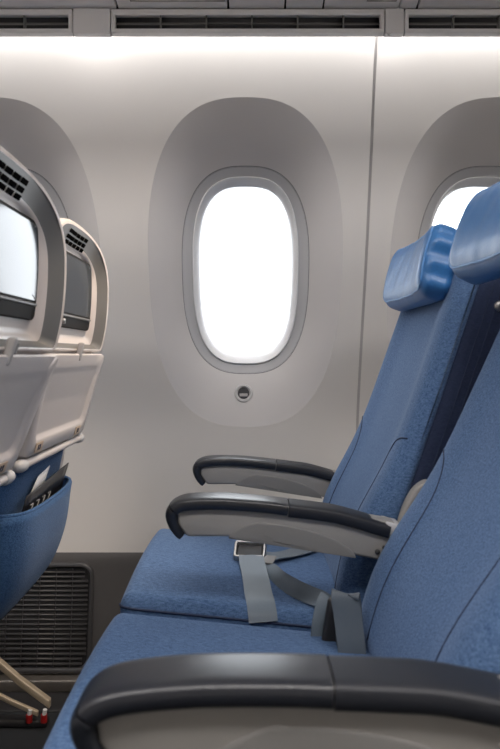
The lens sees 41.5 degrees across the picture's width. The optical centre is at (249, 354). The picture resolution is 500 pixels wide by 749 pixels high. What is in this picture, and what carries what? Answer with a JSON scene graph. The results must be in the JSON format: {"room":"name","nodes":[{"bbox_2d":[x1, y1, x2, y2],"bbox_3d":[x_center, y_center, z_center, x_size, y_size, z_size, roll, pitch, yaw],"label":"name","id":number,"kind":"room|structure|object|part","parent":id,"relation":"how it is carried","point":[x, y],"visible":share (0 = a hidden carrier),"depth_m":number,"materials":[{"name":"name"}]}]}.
{"room":"aircraft cabin","nodes":[
{"label":"aircraft cabin","id":0,"kind":"room"},
{"bbox_2d":[0,712,59,748],"bbox_3d":[0.000,0.910,0.000,3.800,0.060,3.800,0,0,0],"label":"floor","id":1,"kind":"structure","parent":0,"point":[10,738],"depth_m":1.53,"materials":[{"name":"carpet"}]},
{"bbox_2d":[0,146,66,485],"bbox_3d":[-0.619,0.315,0.841,0.674,1.130,0.460,0,0,0],"label":"seat","id":2,"kind":"object","parent":1,"relation":"on","point":[33,258],"visible":1,"depth_m":0.92,"materials":[{"name":"beige plastic"}]},
{"bbox_2d":[0,199,38,319],"bbox_3d":[-0.315,-0.122,0.817,0.017,0.144,0.283,0,0,0],"label":"monitor","id":3,"kind":"object","parent":2,"relation":"on","point":[19,222],"depth_m":0.88,"materials":[{"name":"grey glass"}]},
{"bbox_3d":[-0.394,0.091,0.817,0.171,0.210,0.410,0,0,0],"label":"panel","id":4,"kind":"part","parent":2,"relation":"part of","materials":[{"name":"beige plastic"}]},
{"bbox_2d":[0,337,57,474],"bbox_3d":[-0.332,0.076,0.817,0.091,0.196,0.409,0,0,0],"label":"tray","id":5,"kind":"object","parent":2,"relation":"on","point":[25,374],"depth_m":0.93,"materials":[{"name":"beige plastic"}]},
{"bbox_2d":[0,218,108,727],"bbox_3d":[-0.653,0.314,1.331,0.674,1.132,0.515,0,0,0],"label":"seat","id":6,"kind":"object","parent":1,"relation":"on","point":[30,539],"visible":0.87,"depth_m":1.27,"materials":[{"name":"beige plastic"}]},
{"bbox_3d":[-0.669,0.692,1.580,0.382,0.302,0.018,0,0,0],"label":"leg","id":7,"kind":"part","parent":6,"relation":"part of","materials":[{"name":"beige metal"}]},
{"bbox_2d":[31,465,49,491],"bbox_3d":[-0.416,0.319,1.198,0.056,0.210,0.165,0,0,0],"label":"leaflet","id":8,"kind":"object","parent":6,"relation":"in","point":[41,478],"visible":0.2,"depth_m":1.24,"materials":[{"name":"white paper"}]},
{"bbox_2d":[22,463,68,511],"bbox_3d":[-0.410,0.327,1.282,0.050,0.195,0.245,0,0,0],"label":"card","id":9,"kind":"object","parent":6,"relation":"in","point":[52,485],"visible":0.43,"depth_m":1.28,"materials":[{"name":"black paper"}]},
{"bbox_3d":[-0.415,0.089,1.280,0.146,0.210,0.410,0,0,0],"label":"panel","id":10,"kind":"part","parent":6,"relation":"part of","materials":[{"name":"beige plastic"}]},
{"bbox_2d":[18,343,103,456],"bbox_3d":[-0.354,0.074,1.280,0.069,0.196,0.409,0,0,0],"label":"tray","id":11,"kind":"object","parent":6,"relation":"on","point":[61,414],"depth_m":1.26,"materials":[{"name":"beige plastic"}]},
{"bbox_2d":[61,251,91,330],"bbox_3d":[-0.349,-0.124,1.280,0.017,0.144,0.283,0,0,0],"label":"monitor","id":12,"kind":"object","parent":6,"relation":"on","point":[77,314],"depth_m":1.31,"materials":[{"name":"grey"}]},
{"bbox_2d":[43,182,499,748],"bbox_3d":[0.167,0.322,0.743,0.765,1.115,0.562,0,0,0],"label":"seat","id":13,"kind":"object","parent":1,"relation":"on","point":[415,665],"visible":1,"depth_m":0.65,"materials":[{"name":"blue fabric"}]},
{"bbox_2d":[43,613,370,748],"bbox_3d":[0.011,0.474,0.812,0.448,0.182,0.423,0,0,0],"label":"seat cushion","id":14,"kind":"object","parent":13,"relation":"on","point":[128,637],"depth_m":0.93,"materials":[{"name":"blue fabric"}]},
{"bbox_3d":[0.058,0.272,0.490,0.338,0.072,0.038,0,0,0],"label":"armrest","id":15,"kind":"part","parent":13,"relation":"part of","materials":[{"name":"grey plastic"}]},
{"bbox_3d":[0.139,0.252,0.490,0.159,0.042,0.054,0,0,0],"label":"armrest","id":16,"kind":"part","parent":13,"relation":"part of","materials":[{"name":"black plastic"}]},
{"bbox_3d":[0.319,0.118,0.812,0.314,0.638,0.417,0,0,0],"label":"backrest","id":17,"kind":"part","parent":13,"relation":"part of","materials":[{"name":"blue fabric"}]},
{"bbox_2d":[119,224,499,631],"bbox_3d":[0.132,0.326,1.275,0.696,1.109,0.536,0,0,0],"label":"seat","id":18,"kind":"object","parent":1,"relation":"on","point":[223,557],"visible":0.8,"depth_m":1.10,"materials":[{"name":"blue fabric"}]},
{"bbox_2d":[120,529,334,631],"bbox_3d":[0.011,0.470,1.282,0.448,0.182,0.433,0,0,0],"label":"seat cushion","id":19,"kind":"object","parent":18,"relation":"on","point":[219,579],"depth_m":1.15,"materials":[{"name":"blue fabric"}]},
{"bbox_3d":[0.000,0.382,1.283,0.062,0.018,0.043,0,30,5],"label":"buckle frame","id":20,"kind":"part","parent":18,"relation":"part of","materials":[{"name":"silver metal"}]},
{"bbox_3d":[0.056,0.286,1.515,0.336,0.087,0.038,0,0,0],"label":"armrest","id":21,"kind":"part","parent":18,"relation":"part of","materials":[{"name":"grey plastic"}]},
{"bbox_3d":[0.057,0.273,1.035,0.337,0.087,0.038,0,0,0],"label":"armrest","id":22,"kind":"part","parent":18,"relation":"part of","materials":[{"name":"grey plastic"}]},
{"bbox_3d":[0.138,0.268,1.515,0.159,0.054,0.054,0,0,0],"label":"armrest","id":23,"kind":"part","parent":18,"relation":"part of","materials":[{"name":"black plastic"}]},
{"bbox_3d":[0.138,0.255,1.035,0.159,0.054,0.054,0,0,0],"label":"armrest","id":24,"kind":"part","parent":18,"relation":"part of","materials":[{"name":"black plastic"}]},
{"bbox_3d":[0.275,0.109,1.282,0.262,0.658,0.427,0,0,0],"label":"backrest","id":25,"kind":"part","parent":18,"relation":"part of","materials":[{"name":"blue fabric"}]},
{"bbox_2d":[51,552,143,650],"bbox_3d":[0.000,0.715,1.774,3.800,0.370,0.057,0,0,0],"label":"wall","id":26,"kind":"structure","parent":0,"point":[113,571],"depth_m":1.79,"materials":[{"name":"grey"}]},
{"bbox_2d":[0,692,69,711],"bbox_3d":[0.000,0.883,1.712,3.800,0.014,0.175,0,0,0],"label":"trim","id":27,"kind":"structure","parent":26,"relation":"attached to","point":[58,699],"depth_m":1.67,"materials":[{"name":"black plastic"}]},
{"bbox_2d":[0,674,79,691],"bbox_3d":[0.000,0.862,1.758,3.800,0.030,0.085,0,0,0],"label":"baseboard","id":28,"kind":"structure","parent":26,"relation":"attached to","point":[44,682],"depth_m":1.72,"materials":[{"name":"silver metal"}]},
{"bbox_2d":[0,562,93,673],"bbox_3d":[-0.611,0.703,1.769,0.378,0.282,0.049,0,0,0],"label":"air vent","id":29,"kind":"object","parent":26,"relation":"in","point":[49,630],"visible":0.84,"depth_m":1.77,"materials":[{"name":"grey plastic"}]},
{"bbox_2d":[0,36,499,552],"bbox_3d":[0.000,-0.432,1.514,3.800,1.975,0.593,0,0,0],"label":"wall","id":30,"kind":"structure","parent":0,"point":[125,131],"depth_m":1.62,"materials":[{"name":"white plastic"}]},
{"bbox_2d":[0,9,73,36],"bbox_3d":[-0.944,-0.742,1.446,1.114,0.082,0.020,0,0,0],"label":"air vent","id":31,"kind":"object","parent":30,"relation":"in","point":[13,22],"visible":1,"depth_m":1.45,"materials":[{"name":"black plastic"}]},
{"bbox_2d":[28,169,67,218],"bbox_3d":[-0.617,-0.215,1.788,0.343,0.538,0.282,0,0,0],"label":"window","id":32,"kind":"structure","parent":30,"relation":"in","point":[47,186],"depth_m":1.67,"materials":[{"name":"grey plastic"}]},
{"bbox_2d":[73,9,112,36],"bbox_3d":[-0.345,-0.742,1.446,0.086,0.082,0.020,0,0,0],"label":"joint","id":33,"kind":"object","parent":30,"relation":"attached to","point":[86,22],"visible":0.87,"depth_m":1.44,"materials":[{"name":"white plastic"}]},
{"bbox_2d":[234,384,252,401],"bbox_3d":[-0.018,0.104,1.801,0.051,0.051,0.017,0,0,0],"label":"button","id":34,"kind":"object","parent":30,"relation":"attached to","point":[243,393],"visible":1,"depth_m":1.80,"materials":[{"name":"grey plastic"}]},
{"bbox_2d":[182,166,308,373],"bbox_3d":[-0.011,-0.215,1.788,0.343,0.538,0.282,0,0,0],"label":"window","id":35,"kind":"structure","parent":30,"relation":"in","point":[219,182],"depth_m":1.73,"materials":[{"name":"grey plastic"}]},
{"bbox_2d":[111,0,383,36],"bbox_3d":[-0.005,-0.742,1.446,0.596,0.082,0.020,0,0,0],"label":"air vent","id":36,"kind":"object","parent":30,"relation":"in","point":[228,22],"visible":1,"depth_m":1.45,"materials":[{"name":"black plastic"}]},
{"bbox_2d":[356,37,377,430],"bbox_3d":[0.291,-0.113,1.656,0.040,1.335,0.303,0,0,0],"label":"trim","id":37,"kind":"structure","parent":30,"relation":"attached to","point":[376,38],"depth_m":1.63,"materials":[{"name":"grey plastic"}]},
{"bbox_2d":[383,0,403,36],"bbox_3d":[0.315,-0.739,1.444,0.046,0.088,0.023,0,0,0],"label":"joint","id":38,"kind":"object","parent":30,"relation":"attached to","point":[393,18],"visible":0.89,"depth_m":1.44,"materials":[{"name":"white plastic"}]},
{"bbox_2d":[403,1,499,36],"bbox_3d":[0.919,-0.742,1.446,1.164,0.082,0.020,0,0,0],"label":"air vent","id":39,"kind":"object","parent":30,"relation":"in","point":[417,22],"visible":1,"depth_m":1.45,"materials":[{"name":"black plastic"}]},
{"bbox_2d":[418,166,499,238],"bbox_3d":[0.594,-0.215,1.788,0.343,0.538,0.282,0,0,0],"label":"window","id":40,"kind":"structure","parent":30,"relation":"in","point":[475,178],"depth_m":1.67,"materials":[{"name":"grey plastic"}]},
{"bbox_3d":[0.594,-0.218,1.793,0.343,0.533,0.272,0,0,0],"label":"frame","id":41,"kind":"part","parent":40,"relation":"part of","materials":[{"name":"white"}]},
{"bbox_3d":[0.000,-1.009,1.127,3.760,0.460,0.650,0,0,0],"label":"bin","id":42,"kind":"object","parent":30,"relation":"attached to","visible":0},
{"bbox_2d":[0,0,116,8],"bbox_3d":[-0.610,-0.772,1.363,0.636,0.028,0.170,0,0,0],"label":"panel","id":43,"kind":"object","parent":42,"relation":"attached to","point":[4,4],"visible":1,"depth_m":1.43,"materials":[{"name":"white plastic"}]},
{"bbox_2d":[116,0,226,8],"bbox_3d":[-0.169,-0.772,1.363,0.238,0.028,0.170,0,0,0],"label":"panel","id":44,"kind":"object","parent":42,"relation":"attached to","point":[122,4],"visible":1,"depth_m":1.43,"materials":[{"name":"white plastic"}]},
{"bbox_2d":[229,0,284,8],"bbox_3d":[0.015,-0.772,1.363,0.120,0.028,0.170,0,0,0],"label":"panel","id":45,"kind":"object","parent":42,"relation":"attached to","point":[233,4],"visible":1,"depth_m":1.43,"materials":[{"name":"white plastic"}]},
{"bbox_2d":[286,0,322,8],"bbox_3d":[0.118,-0.772,1.363,0.079,0.028,0.170,0,0,0],"label":"panel","id":46,"kind":"object","parent":42,"relation":"attached to","point":[290,4],"visible":1,"depth_m":1.43,"materials":[{"name":"white plastic"}]},
{"bbox_2d":[324,0,399,8],"bbox_3d":[0.242,-0.772,1.363,0.161,0.028,0.170,0,0,0],"label":"panel","id":47,"kind":"object","parent":42,"relation":"attached to","point":[328,4],"visible":1,"depth_m":1.43,"materials":[{"name":"white plastic"}]},
{"bbox_2d":[399,0,418,8],"bbox_3d":[0.345,-0.772,1.363,0.036,0.028,0.170,0,0,0],"label":"panel","id":48,"kind":"object","parent":42,"relation":"attached to","point":[404,4],"visible":1,"depth_m":1.43,"materials":[{"name":"white plastic"}]},
{"bbox_2d":[418,0,499,8],"bbox_3d":[0.682,-0.772,1.363,0.631,0.028,0.170,0,0,0],"label":"panel","id":49,"kind":"object","parent":42,"relation":"attached to","point":[422,4],"visible":1,"depth_m":1.43,"materials":[{"name":"white plastic"}]}
]}

